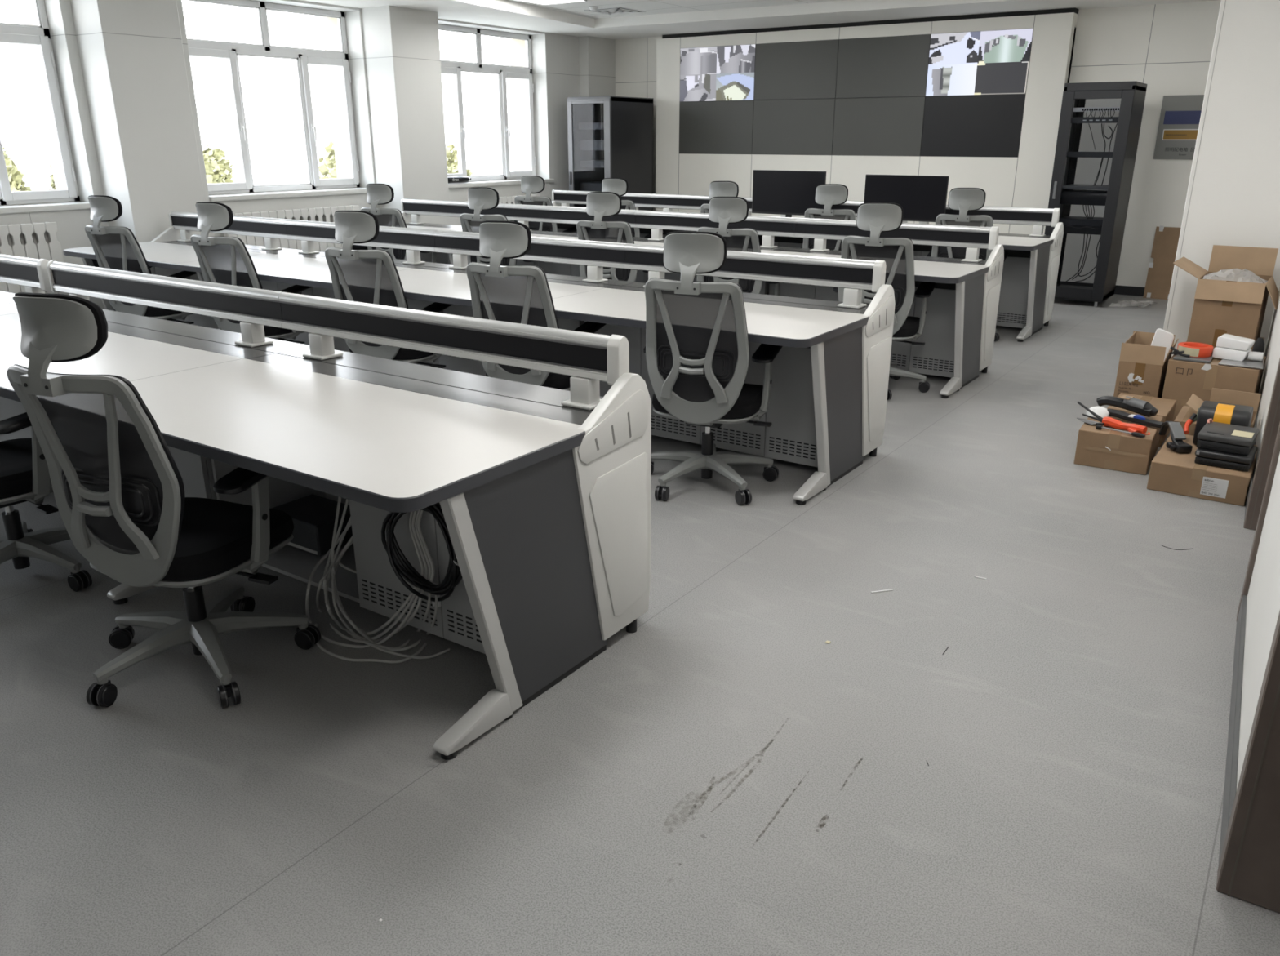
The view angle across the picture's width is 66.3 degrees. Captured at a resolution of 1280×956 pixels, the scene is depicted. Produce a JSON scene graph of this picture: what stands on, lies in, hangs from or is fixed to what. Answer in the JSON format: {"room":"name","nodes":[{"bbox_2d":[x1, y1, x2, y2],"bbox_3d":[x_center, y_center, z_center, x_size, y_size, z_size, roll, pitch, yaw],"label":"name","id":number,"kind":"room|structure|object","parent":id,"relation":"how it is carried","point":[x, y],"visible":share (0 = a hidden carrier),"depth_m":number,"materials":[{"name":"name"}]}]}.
{"room":"control room","nodes":[
{"label":"control room","id":0,"kind":"room"},
{"bbox_2d":[0,0,615,309],"bbox_3d":[-4.623,-2.499,7.483,0.940,2.870,14.600,13,23,32],"label":"wall","id":1,"kind":"structure","parent":0,"point":[125,77],"depth_m":8.14,"materials":[{"name":"white paint"}]},
{"bbox_2d":[0,0,90,213],"bbox_3d":[-5.000,-2.738,6.915,0.315,1.705,2.000,13,23,32],"label":"window","id":2,"kind":"structure","parent":1,"relation":"in","point":[39,36],"depth_m":7.59,"materials":[{"name":"white plastic"}]},
{"bbox_2d":[4,0,528,205],"bbox_3d":[-4.461,-3.182,8.199,0.310,1.810,10.550,13,23,32],"label":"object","id":3,"kind":"structure","parent":1,"relation":"attached to","point":[330,25],"depth_m":10.07,"materials":[{"name":"beige"}]},
{"bbox_2d":[183,0,366,201],"bbox_3d":[-3.351,-3.530,9.191,0.315,1.705,1.940,13,23,32],"label":"window","id":4,"kind":"structure","parent":1,"relation":"in","point":[303,57],"depth_m":9.31,"materials":[{"name":"white plastic"}]},
{"bbox_2d":[438,23,554,188],"bbox_3d":[-1.742,-4.303,11.413,0.315,1.705,1.900,13,23,32],"label":"window","id":5,"kind":"structure","parent":1,"relation":"in","point":[447,67],"depth_m":11.62,"materials":[{"name":"white plastic"}]},
{"bbox_2d":[507,0,850,18],"bbox_3d":[-1.157,-3.051,4.780,9.340,0.050,14.600,13,23,32],"label":"trim","id":6,"kind":"structure","parent":1,"relation":"attached to","point":[650,6],"depth_m":10.11,"materials":[{"name":"paint"}]},
{"bbox_2d":[0,293,1279,955],"bbox_3d":[-1.281,-0.335,5.814,9.640,0.120,15.200,13,23,32],"label":"floor","id":7,"kind":"structure","parent":0,"point":[1071,726],"depth_m":2.64,"materials":[{"name":"plastic"}]},
{"bbox_2d":[0,253,51,315],"bbox_3d":[-3.745,-0.627,4.984,1.671,0.978,1.040,13,23,32],"label":"console desk","id":8,"kind":"object","parent":7,"relation":"on","point":[33,273],"visible":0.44,"depth_m":4.84,"materials":[{"name":"laminate"}]},
{"bbox_2d":[0,222,69,294],"bbox_3d":[-4.840,-1.378,7.228,0.090,0.920,1.294,13,23,32],"label":"radiator","id":9,"kind":"object","parent":7,"relation":"on","point":[38,241],"visible":0.45,"depth_m":7.39,"materials":[{"name":"white metal"}]},
{"bbox_2d":[0,412,92,591],"bbox_3d":[-2.280,-0.191,3.427,0.649,1.177,0.673,6,20,17],"label":"office chair","id":10,"kind":"object","parent":7,"relation":"on","point":[24,476],"visible":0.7,"depth_m":3.50,"materials":[{"name":"grey plastic"}]},
{"bbox_2d":[84,195,196,324],"bbox_3d":[-3.425,-1.367,6.806,0.686,1.177,0.672,8,21,23],"label":"office chair","id":11,"kind":"object","parent":7,"relation":"on","point":[117,248],"visible":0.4,"depth_m":6.53,"materials":[{"name":"grey plastic"}]},
{"bbox_2d":[0,260,309,499],"bbox_3d":[-2.330,-0.309,4.069,1.761,0.978,1.040,13,23,32],"label":"console desk","id":12,"kind":"object","parent":7,"relation":"on","point":[136,347],"visible":0.21,"depth_m":3.96,"materials":[{"name":"laminate"}]},
{"bbox_2d":[102,308,309,359],"bbox_3d":[-2.124,-0.640,4.273,1.761,0.026,0.311,13,23,32],"label":"shelf","id":13,"kind":"object","parent":12,"relation":"attached to","point":[193,337],"depth_m":4.08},
{"bbox_2d":[6,292,320,708],"bbox_3d":[-1.384,0.013,2.843,0.651,1.176,0.690,7,20,20],"label":"office chair","id":14,"kind":"object","parent":7,"relation":"on","point":[122,504],"visible":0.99,"depth_m":2.65,"materials":[{"name":"grey plastic"}]},
{"bbox_2d":[62,210,302,328],"bbox_3d":[-3.400,-1.439,7.316,1.510,0.978,1.040,13,23,32],"label":"console desk","id":15,"kind":"object","parent":7,"relation":"on","point":[174,245],"visible":0.27,"depth_m":7.30,"materials":[{"name":"laminate"}]},
{"bbox_2d":[161,240,302,253],"bbox_3d":[-3.182,-1.767,7.512,1.480,0.026,0.311,13,23,32],"label":"tabletop","id":16,"kind":"object","parent":15,"relation":"attached to","point":[254,249],"depth_m":7.27,"materials":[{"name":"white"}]},
{"bbox_2d":[190,201,312,343],"bbox_3d":[-2.391,-1.145,6.171,0.646,1.176,0.702,9,21,25],"label":"office chair","id":17,"kind":"object","parent":7,"relation":"on","point":[227,260],"visible":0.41,"depth_m":5.87,"materials":[{"name":"grey plastic"}]},
{"bbox_2d":[223,204,359,252],"bbox_3d":[-3.255,-2.125,9.422,0.090,0.890,1.558,13,23,32],"label":"radiator","id":18,"kind":"object","parent":7,"relation":"on","point":[322,214],"visible":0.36,"depth_m":9.27,"materials":[{"name":"white metal"}]},
{"bbox_2d":[172,219,448,352],"bbox_3d":[-2.159,-1.158,6.515,1.501,0.973,1.040,13,23,32],"label":"console desk","id":19,"kind":"object","parent":7,"relation":"on","point":[277,272],"visible":0.08,"depth_m":6.46,"materials":[{"name":"laminate"}]},
{"bbox_2d":[273,250,448,268],"bbox_3d":[-1.953,-1.491,6.717,1.501,0.026,0.311,13,23,32],"label":"tabletop","id":20,"kind":"object","parent":19,"relation":"attached to","point":[408,264],"depth_m":6.62,"materials":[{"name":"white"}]},
{"bbox_2d":[305,521,418,648],"bbox_3d":[-0.914,0.362,3.110,0.228,0.362,0.459,-17,26,-40],"label":"cable","id":21,"kind":"object","parent":7,"relation":"on","point":[326,554],"visible":0.85,"depth_m":3.12,"materials":[{"name":"grey plastic"}]},
{"bbox_2d":[315,515,425,643],"bbox_3d":[-0.892,0.337,3.144,0.538,0.391,0.199,13,23,32],"label":"cable","id":22,"kind":"object","parent":7,"relation":"on","point":[329,570],"visible":0.9,"depth_m":3.17,"materials":[{"name":"grey plastic"}]},
{"bbox_2d":[323,498,418,639],"bbox_3d":[-0.864,0.318,3.123,0.429,0.439,0.169,13,23,32],"label":"cable","id":23,"kind":"object","parent":7,"relation":"on","point":[411,600],"visible":0.8,"depth_m":3.17,"materials":[{"name":"grey plastic"}]},
{"bbox_2d":[330,496,416,634],"bbox_3d":[-0.885,0.309,3.090,0.399,0.451,0.171,16,25,39],"label":"cable","id":24,"kind":"object","parent":7,"relation":"on","point":[411,594],"visible":0.79,"depth_m":3.17,"materials":[{"name":"grey plastic"}]},
{"bbox_2d":[324,535,431,648],"bbox_3d":[-0.832,0.397,3.106,0.478,0.302,0.256,13,23,32],"label":"cable","id":25,"kind":"object","parent":7,"relation":"on","point":[348,542],"visible":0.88,"depth_m":3.12,"materials":[{"name":"grey plastic"}]},
{"bbox_2d":[106,292,651,759],"bbox_3d":[-0.924,0.007,3.161,1.649,0.978,1.040,13,23,32],"label":"console desk","id":26,"kind":"object","parent":7,"relation":"on","point":[543,493],"depth_m":2.93,"materials":[{"name":"laminate"}]},
{"bbox_2d":[271,493,352,555],"bbox_3d":[-1.232,0.175,3.723,0.300,0.120,0.222,13,23,32],"label":"computer tower","id":27,"kind":"object","parent":26,"relation":"in","point":[313,516],"visible":0.58,"depth_m":3.63,"materials":[{"name":"grey"}]},
{"bbox_2d":[248,346,603,425],"bbox_3d":[-0.734,-0.328,3.374,1.611,0.026,0.311,13,23,32],"label":"shelf","id":28,"kind":"object","parent":26,"relation":"attached to","point":[551,404],"depth_m":3.31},
{"bbox_2d":[331,539,438,651],"bbox_3d":[-0.828,0.410,3.095,0.532,0.284,0.279,13,23,32],"label":"cable","id":29,"kind":"object","parent":7,"relation":"on","point":[337,600],"visible":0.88,"depth_m":3.09,"materials":[{"name":"grey plastic"}]},
{"bbox_2d":[324,210,452,368],"bbox_3d":[-1.410,-0.917,5.515,0.665,1.176,0.675,8,21,21],"label":"office chair","id":30,"kind":"object","parent":7,"relation":"on","point":[363,276],"visible":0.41,"depth_m":5.22,"materials":[{"name":"grey plastic"}]},
{"bbox_2d":[360,183,436,262],"bbox_3d":[-2.041,-1.931,8.430,0.691,1.177,0.678,9,21,25],"label":"office chair","id":31,"kind":"object","parent":7,"relation":"on","point":[376,193],"visible":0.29,"depth_m":8.05,"materials":[{"name":"grey plastic"}]},
{"bbox_2d":[351,198,504,264],"bbox_3d":[-1.988,-2.001,8.931,1.350,0.978,1.040,13,23,32],"label":"console desk","id":32,"kind":"object","parent":7,"relation":"on","point":[411,209],"visible":0.08,"depth_m":9.13,"materials":[{"name":"laminate"}]},
{"bbox_2d":[320,230,635,376],"bbox_3d":[-0.923,-0.880,5.716,1.496,0.973,1.040,13,23,32],"label":"console desk","id":33,"kind":"object","parent":7,"relation":"on","point":[423,287],"visible":0.14,"depth_m":5.70,"materials":[{"name":"laminate"}]},
{"bbox_2d":[419,264,635,288],"bbox_3d":[-0.717,-1.213,5.919,1.496,0.026,0.311,13,23,32],"label":"shelf","id":34,"kind":"object","parent":33,"relation":"attached to","point":[589,282],"depth_m":5.71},
{"bbox_2d":[459,187,538,266],"bbox_3d":[-1.115,-1.732,7.857,0.662,1.177,0.666,-16,25,-39],"label":"office chair","id":35,"kind":"object","parent":7,"relation":"on","point":[479,199],"visible":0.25,"depth_m":7.43,"materials":[{"name":"grey plastic"}]},
{"bbox_2d":[466,220,605,391],"bbox_3d":[-0.500,-0.695,4.878,0.663,1.177,0.659,1,19,2],"label":"office chair","id":36,"kind":"object","parent":7,"relation":"on","point":[516,294],"visible":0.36,"depth_m":4.58,"materials":[{"name":"grey plastic"}]},
{"bbox_2d":[448,204,642,276],"bbox_3d":[-0.846,-1.742,8.194,1.421,0.973,1.040,13,23,32],"label":"console desk","id":37,"kind":"object","parent":7,"relation":"on","point":[523,214],"visible":0.06,"depth_m":8.34,"materials":[{"name":"laminate"}]},
{"bbox_2d":[530,230,642,239],"bbox_3d":[-0.640,-2.075,8.396,1.421,0.026,0.311,13,23,32],"label":"shelf","id":38,"kind":"object","parent":37,"relation":"attached to","point":[532,232],"depth_m":8.46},
{"bbox_2d":[514,175,577,233],"bbox_3d":[-0.948,-2.494,10.046,0.659,1.176,0.668,9,21,25],"label":"office chair","id":39,"kind":"object","parent":7,"relation":"on","point":[530,184],"visible":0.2,"depth_m":9.67,"materials":[{"name":"grey plastic"}]},
{"bbox_2d":[508,189,651,233],"bbox_3d":[-0.669,-2.539,10.476,1.360,0.978,1.040,13,23,32],"label":"console desk","id":40,"kind":"object","parent":7,"relation":"on","point":[566,197],"visible":0.14,"depth_m":10.75,"materials":[{"name":"laminate"}]},
{"bbox_2d":[566,96,653,210],"bbox_3d":[-0.362,-3.729,12.356,0.640,1.990,0.944,13,23,32],"label":"cabinet","id":41,"kind":"object","parent":7,"relation":"on","point":[609,136],"visible":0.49,"depth_m":12.07,"materials":[{"name":"black metal"}]},
{"bbox_2d":[576,191,648,281],"bbox_3d":[-0.172,-1.515,7.236,0.661,1.176,0.681,8,21,23],"label":"office chair","id":42,"kind":"object","parent":7,"relation":"on","point":[599,205],"visible":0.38,"depth_m":6.87,"materials":[{"name":"grey plastic"}]},
{"bbox_2d":[601,177,663,238],"bbox_3d":[-0.143,-2.313,9.528,0.664,1.176,0.677,9,21,25],"label":"office chair","id":43,"kind":"object","parent":7,"relation":"on","point":[619,186],"visible":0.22,"depth_m":9.11,"materials":[{"name":"grey plastic"}]},
{"bbox_2d":[640,193,752,238],"bbox_3d":[0.453,-2.284,9.752,1.361,0.973,1.040,13,23,32],"label":"console desk","id":44,"kind":"object","parent":7,"relation":"on","point":[667,202],"visible":0.02,"depth_m":10.05,"materials":[{"name":"laminate"}]},
{"bbox_2d":[643,231,782,505],"bbox_3d":[0.288,-0.529,4.402,0.654,1.176,0.703,7,20,19],"label":"office chair","id":45,"kind":"object","parent":7,"relation":"on","point":[696,349],"visible":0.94,"depth_m":4.17,"materials":[{"name":"grey plastic"}]},
{"bbox_2d":[633,209,799,294],"bbox_3d":[0.331,-1.477,7.434,1.431,0.973,1.040,13,23,32],"label":"console desk","id":46,"kind":"object","parent":7,"relation":"on","point":[769,227],"visible":0.16,"depth_m":7.61,"materials":[{"name":"laminate"}]},
{"bbox_2d":[633,237,799,251],"bbox_3d":[0.536,-1.811,7.636,1.431,0.026,0.311,13,23,32],"label":"shelf","id":47,"kind":"object","parent":46,"relation":"attached to","point":[765,246],"depth_m":7.40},
{"bbox_2d":[552,243,895,505],"bbox_3d":[0.333,-0.600,4.904,1.549,0.978,1.040,13,23,32],"label":"console desk","id":48,"kind":"object","parent":7,"relation":"on","point":[827,408],"visible":0.74,"depth_m":4.72,"materials":[{"name":"laminate"}]},
{"bbox_2d":[610,282,869,314],"bbox_3d":[0.523,-0.934,5.117,1.511,0.026,0.311,13,23,32],"label":"shelf","id":49,"kind":"object","parent":48,"relation":"attached to","point":[844,307],"depth_m":4.93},
{"bbox_2d":[700,181,762,245],"bbox_3d":[0.858,-2.095,8.900,0.646,1.176,0.702,9,21,25],"label":"office chair","id":50,"kind":"object","parent":7,"relation":"on","point":[717,188],"visible":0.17,"depth_m":8.48,"materials":[{"name":"grey plastic"}]},
{"bbox_2d":[695,196,780,295],"bbox_3d":[0.688,-1.325,6.688,0.647,1.176,0.682,8,21,23],"label":"office chair","id":51,"kind":"object","parent":7,"relation":"on","point":[722,211],"visible":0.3,"depth_m":6.31,"materials":[{"name":"grey plastic"}]},
{"bbox_2d":[758,200,863,248],"bbox_3d":[1.579,-2.031,9.024,1.371,0.973,1.040,13,23,32],"label":"console desk","id":52,"kind":"object","parent":7,"relation":"on","point":[784,242],"visible":0.02,"depth_m":9.10,"materials":[{"name":"laminate"}]},
{"bbox_2d":[751,169,826,217],"bbox_3d":[1.401,-2.625,9.182,0.745,0.489,0.180,13,23,32],"label":"monitor","id":53,"kind":"object","parent":52,"relation":"on","point":[787,193],"visible":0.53,"depth_m":9.15,"materials":[{"name":"black"}]},
{"bbox_2d":[800,183,855,250],"bbox_3d":[1.676,-1.906,8.357,0.652,1.176,0.676,8,21,23],"label":"office chair","id":54,"kind":"object","parent":7,"relation":"on","point":[828,195],"visible":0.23,"depth_m":7.97,"materials":[{"name":"grey plastic"}]},
{"bbox_2d":[832,202,936,399],"bbox_3d":[1.530,-1.132,6.133,0.649,1.176,0.704,8,21,23],"label":"office chair","id":55,"kind":"object","parent":7,"relation":"on","point":[875,218],"visible":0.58,"depth_m":5.84,"materials":[{"name":"grey plastic"}]},
{"bbox_2d":[768,217,1004,398],"bbox_3d":[1.540,-1.208,6.652,1.501,0.978,1.040,13,23,32],"label":"console desk","id":56,"kind":"object","parent":7,"relation":"on","point":[958,335],"visible":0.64,"depth_m":6.48,"materials":[{"name":"laminate"}]},
{"bbox_2d":[786,248,986,265],"bbox_3d":[1.730,-1.542,6.865,1.463,0.026,0.311,13,23,32],"label":"shelf","id":57,"kind":"object","parent":56,"relation":"attached to","point":[968,260],"depth_m":6.71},
{"bbox_2d":[926,187,1008,342],"bbox_3d":[2.573,-1.698,7.760,0.668,1.177,0.654,9,21,25],"label":"office chair","id":58,"kind":"object","parent":7,"relation":"on","point":[963,200],"visible":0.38,"depth_m":7.41,"materials":[{"name":"grey plastic"}]},
{"bbox_2d":[913,204,1063,342],"bbox_3d":[2.712,-1.779,8.291,1.375,0.978,1.040,13,23,32],"label":"console desk","id":59,"kind":"object","parent":7,"relation":"on","point":[1030,268],"visible":0.39,"depth_m":8.10,"materials":[{"name":"laminate"}]},
{"bbox_2d":[863,174,949,222],"bbox_3d":[2.327,-2.408,8.586,0.740,0.471,0.180,13,23,32],"label":"monitor","id":60,"kind":"object","parent":59,"relation":"on","point":[922,198],"visible":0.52,"depth_m":8.50,"materials":[{"name":"black plastic"}]},
{"bbox_2d":[913,244,1031,257],"bbox_3d":[2.696,-1.943,8.245,1.302,0.105,0.015,13,23,32],"label":"cable tray","id":61,"kind":"object","parent":59,"relation":"on","point":[920,250],"depth_m":8.04,"materials":[{"name":"grey metal"}]},
{"bbox_2d":[1044,81,1146,306],"bbox_3d":[4.303,-2.695,9.369,0.600,2.000,0.634,13,23,32],"label":"rack","id":62,"kind":"object","parent":7,"relation":"on","point":[1064,193],"visible":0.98,"depth_m":9.16,"materials":[{"name":"black metal"}]},
{"bbox_2d":[1073,411,1163,475],"bbox_3d":[2.422,-0.192,4.949,0.325,0.179,0.497,12,22,30],"label":"carton","id":63,"kind":"object","parent":7,"relation":"on","point":[1103,448],"visible":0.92,"depth_m":4.77,"materials":[{"name":"cardboard"}]},
{"bbox_2d":[1077,401,1147,433],"bbox_3d":[2.318,-0.293,4.858,0.063,0.074,0.421,-9,21,-23],"label":"pruning shears","id":64,"kind":"object","parent":63,"relation":"on","point":[1108,421],"visible":1,"depth_m":4.79,"materials":[{"name":"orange plastic"}]},
{"bbox_2d":[1096,395,1158,417],"bbox_3d":[2.515,-0.382,5.057,0.062,0.082,0.307,-16,25,-39],"label":"tool","id":65,"kind":"object","parent":63,"relation":"on","point":[1127,402],"visible":1,"depth_m":5.02,"materials":[{"name":"black plastic"}]},
{"bbox_2d":[1106,392,1176,447],"bbox_3d":[2.721,-0.321,5.332,0.285,0.171,0.402,13,23,32],"label":"carton","id":66,"kind":"object","parent":7,"relation":"on","point":[1166,407],"visible":0.3,"depth_m":5.28,"materials":[{"name":"cardboard"}]},
{"bbox_2d":[1113,330,1178,398],"bbox_3d":[2.961,-0.604,5.743,0.247,0.434,0.427,12,23,31],"label":"carton","id":67,"kind":"object","parent":7,"relation":"on","point":[1142,370],"visible":0.64,"depth_m":5.57,"materials":[{"name":"cardboard"}]},
{"bbox_2d":[1142,226,1181,299],"bbox_3d":[5.278,-2.129,9.716,0.400,0.704,0.104,13,23,32],"label":"cardboard sheet","id":68,"kind":"object","parent":7,"relation":"on","point":[1159,277],"visible":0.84,"depth_m":9.76,"materials":[{"name":"brown cardboard"}]},
{"bbox_2d":[1146,434,1257,506],"bbox_3d":[2.661,-0.052,4.611,0.390,0.136,0.573,13,23,33],"label":"carton","id":69,"kind":"object","parent":7,"relation":"on","point":[1173,472],"visible":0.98,"depth_m":4.40,"materials":[{"name":"cardboard"}]},
{"bbox_2d":[1158,421,1192,453],"bbox_3d":[2.531,-0.208,4.667,0.085,0.115,0.230,-1,19,-3],"label":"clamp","id":70,"kind":"object","parent":69,"relation":"on","point":[1177,434],"visible":1,"depth_m":4.62,"materials":[{"name":"black"}]},
{"bbox_2d":[1192,400,1253,444],"bbox_3d":[2.805,-0.261,4.708,0.212,0.193,0.228,13,23,33],"label":"tool case","id":71,"kind":"object","parent":69,"relation":"on","point":[1220,412],"visible":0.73,"depth_m":4.63,"materials":[{"name":"black plastic"}]},
{"bbox_2d":[1194,445,1257,471],"bbox_3d":[2.669,-0.107,4.463,0.222,0.064,0.243,14,23,34],"label":"tool case","id":72,"kind":"object","parent":69,"relation":"on","point":[1203,456],"visible":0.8,"depth_m":4.38,"materials":[{"name":"black plastic"}]},
{"bbox_2d":[1196,418,1258,455],"bbox_3d":[2.684,-0.192,4.472,0.213,0.089,0.261,14,24,35],"label":"tool case","id":73,"kind":"object","parent":72,"relation":"on","point":[1215,436],"visible":1,"depth_m":4.41,"materials":[{"name":"black plastic"}]},
{"bbox_2d":[1161,355,1266,421],"bbox_3d":[3.236,-0.499,5.545,0.435,0.367,0.423,13,23,33],"label":"carton","id":74,"kind":"object","parent":7,"relation":"on","point":[1184,379],"visible":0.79,"depth_m":5.38,"materials":[{"name":"cardboard"}]},
{"bbox_2d":[1217,355,1263,369],"bbox_3d":[3.330,-0.650,5.405,0.210,0.008,0.380,13,23,32],"label":"steel plate","id":75,"kind":"object","parent":74,"relation":"on","point":[1246,363],"visible":0.7,"depth_m":5.30,"materials":[{"name":"grey metal"}]},
{"bbox_2d":[1212,333,1254,361],"bbox_3d":[3.281,-0.721,5.413,0.171,0.122,0.120,17,25,40],"label":"paper holder","id":76,"kind":"object","parent":75,"relation":"on","point":[1228,347],"visible":1,"depth_m":5.37,"materials":[{"name":"white plastic"}]},
{"bbox_2d":[1186,387,1261,427],"bbox_3d":[2.941,-0.272,4.979,0.301,0.310,0.270,13,23,32],"label":"carton","id":77,"kind":"object","parent":7,"relation":"on","point":[1225,396],"visible":0.2,"depth_m":5.01,"materials":[{"name":"cardboard"}]},
{"bbox_3d":[3.549,-0.660,6.000,0.385,0.371,0.482,13,23,32],"label":"carton","id":78,"kind":"object","parent":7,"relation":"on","visible":0},
{"bbox_2d":[1173,244,1278,350],"bbox_3d":[3.485,-1.085,5.835,0.564,0.540,0.435,13,23,34],"label":"carton","id":79,"kind":"object","parent":78,"relation":"on","point":[1237,308],"visible":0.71,"depth_m":5.74,"materials":[{"name":"cardboard"}]},
{"bbox_2d":[1202,268,1267,283],"bbox_3d":[3.498,-1.185,5.752,0.320,0.090,0.283,13,23,32],"label":"plastic bag","id":80,"kind":"object","parent":79,"relation":"in","point":[1245,275],"visible":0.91,"depth_m":5.70,"materials":[{"name":"grey plastic"}]},
{"bbox_2d":[297,0,1218,39],"bbox_3d":[-1.129,-3.003,4.840,9.340,0.120,14.700,13,23,32],"label":"ceiling","id":81,"kind":"structure","parent":0,"point":[500,13],"depth_m":10.08,"materials":[{"name":"white paint"}]},
{"bbox_2d":[614,0,1221,287],"bbox_3d":[3.021,-3.727,11.011,9.340,2.870,0.200,13,23,32],"label":"wall","id":82,"kind":"structure","parent":0,"point":[1167,48],"depth_m":9.65,"materials":[{"name":"white paint"}]},
{"bbox_2d":[679,100,753,154],"bbox_3d":[0.946,-4.287,11.997,1.033,0.608,0.102,13,23,32],"label":"wall display","id":83,"kind":"object","parent":82,"relation":"attached to","point":[705,127],"visible":1,"depth_m":11.95,"materials":[{"name":"black"}]},
{"bbox_2d":[680,44,755,102],"bbox_3d":[0.946,-4.863,11.797,1.033,0.608,0.103,13,23,32],"label":"wall display","id":84,"kind":"object","parent":82,"relation":"attached to","point":[724,73],"visible":1,"depth_m":11.75,"materials":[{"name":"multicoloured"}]},
{"bbox_2d":[751,98,835,155],"bbox_3d":[1.800,-4.095,11.445,1.033,0.608,0.102,13,23,32],"label":"wall display","id":85,"kind":"object","parent":82,"relation":"attached to","point":[780,126],"visible":1,"depth_m":11.40,"materials":[{"name":"black"}]},
{"bbox_2d":[753,39,839,100],"bbox_3d":[1.800,-4.671,11.245,1.033,0.608,0.102,13,23,32],"label":"wall display","id":86,"kind":"object","parent":82,"relation":"attached to","point":[796,70],"visible":1,"depth_m":11.19,"materials":[{"name":"black"}]},
{"bbox_2d":[655,12,1078,234],"bbox_3d":[2.260,-3.726,11.306,4.850,2.675,0.200,13,23,32],"label":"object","id":87,"kind":"structure","parent":82,"relation":"attached to","point":[1024,180],"depth_m":10.61,"materials":[{"name":"white paint"}]},
{"bbox_2d":[662,8,1079,39],"bbox_3d":[2.297,-5.011,10.858,4.790,0.044,0.160,13,23,32],"label":"trim","id":88,"kind":"structure","parent":82,"relation":"attached to","point":[1065,10],"depth_m":10.56,"materials":[{"name":"black"}]},
{"bbox_2d":[831,96,925,156],"bbox_3d":[2.655,-3.903,10.893,1.033,0.608,0.102,13,23,32],"label":"wall display","id":89,"kind":"object","parent":82,"relation":"attached to","point":[884,126],"visible":1,"depth_m":10.84,"materials":[{"name":"black"}]},
{"bbox_2d":[835,34,931,98],"bbox_3d":[2.655,-4.479,10.693,1.033,0.608,0.102,13,23,32],"label":"wall display","id":90,"kind":"object","parent":82,"relation":"attached to","point":[896,66],"visible":1,"depth_m":10.64,"materials":[{"name":"black"}]},
{"bbox_2d":[920,94,1025,157],"bbox_3d":[3.509,-3.711,10.342,1.033,0.608,0.102,13,23,32],"label":"wall display","id":91,"kind":"object","parent":82,"relation":"attached to","point":[957,126],"visible":1,"depth_m":10.29,"materials":[{"name":"black"}]},
{"bbox_2d":[925,28,1033,96],"bbox_3d":[3.509,-4.287,10.141,1.033,0.608,0.103,13,23,32],"label":"wall display","id":92,"kind":"object","parent":82,"relation":"attached to","point":[997,62],"visible":1,"depth_m":10.09,"materials":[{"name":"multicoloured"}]},
{"bbox_2d":[1153,94,1204,159],"bbox_3d":[5.293,-3.346,9.353,0.620,0.580,0.026,13,23,32],"label":"board","id":93,"kind":"object","parent":82,"relation":"attached to","point":[1180,115],"visible":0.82,"depth_m":9.42,"materials":[{"name":"grey"}]},
{"bbox_2d":[1163,0,1279,356],"bbox_3d":[4.999,-2.422,7.339,1.075,2.820,4.000,13,23,32],"label":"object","id":94,"kind":"structure","parent":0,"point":[1235,200],"depth_m":5.93,"materials":[{"name":"paint"}]},
{"bbox_2d":[1235,283,1279,791],"bbox_3d":[1.258,-0.366,1.431,0.240,2.820,10.676,11,22,29],"label":"wall","id":95,"kind":"structure","parent":0,"point":[1263,603],"depth_m":2.68,"materials":[{"name":"paint"}]},
{"bbox_2d":[1217,410,1257,866],"bbox_3d":[2.593,0.117,4.173,0.013,0.105,5.037,11,22,29],"label":"baseboard","id":96,"kind":"structure","parent":95,"relation":"attached to","point":[1232,758],"depth_m":2.58,"materials":[{"name":"grey"}]},
{"bbox_2d":[1216,610,1279,912],"bbox_3d":[1.087,0.042,1.323,0.222,2.120,1.096,11,22,29],"label":"door","id":97,"kind":"structure","parent":95,"relation":"in","point":[1249,867],"depth_m":2.02,"materials":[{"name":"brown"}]},
{"bbox_2d":[1236,358,1279,620],"bbox_3d":[2.328,-0.652,3.316,0.142,2.120,1.057,11,22,29],"label":"door","id":98,"kind":"structure","parent":95,"relation":"in","point":[1269,450],"depth_m":3.90,"materials":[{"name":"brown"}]},
{"label":"outside","id":99,"kind":"structure","parent":0,"visible":0},
{"bbox_2d":[19,168,515,191],"bbox_3d":[-44.647,-16.665,65.029,130.760,0.200,220.000,13,23,32],"label":"ground","id":100,"kind":"structure","parent":99,"point":[291,178],"depth_m":136.42,"materials":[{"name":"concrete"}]},
{"bbox_2d":[1,145,33,191],"bbox_3d":[-17.390,-6.478,27.131,1.925,5.471,1.831,13,23,32],"label":"tree","id":101,"kind":"object","parent":100,"relation":"on","point":[15,176],"visible":0.09,"depth_m":26.54,"materials":[{"name":"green plant"}]},
{"bbox_2d":[202,141,240,183],"bbox_3d":[-13.760,-8.181,32.130,2.088,5.401,2.087,13,23,32],"label":"tree","id":102,"kind":"object","parent":100,"relation":"on","point":[212,157],"visible":0.15,"depth_m":31.27,"materials":[{"name":"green plant"}]},
{"bbox_2d":[318,137,337,178],"bbox_3d":[-10.816,-9.685,36.140,2.652,5.607,2.746,13,23,32],"label":"tree","id":103,"kind":"object","parent":100,"relation":"on","point":[330,172],"visible":0.07,"depth_m":35.08,"materials":[{"name":"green plant"}]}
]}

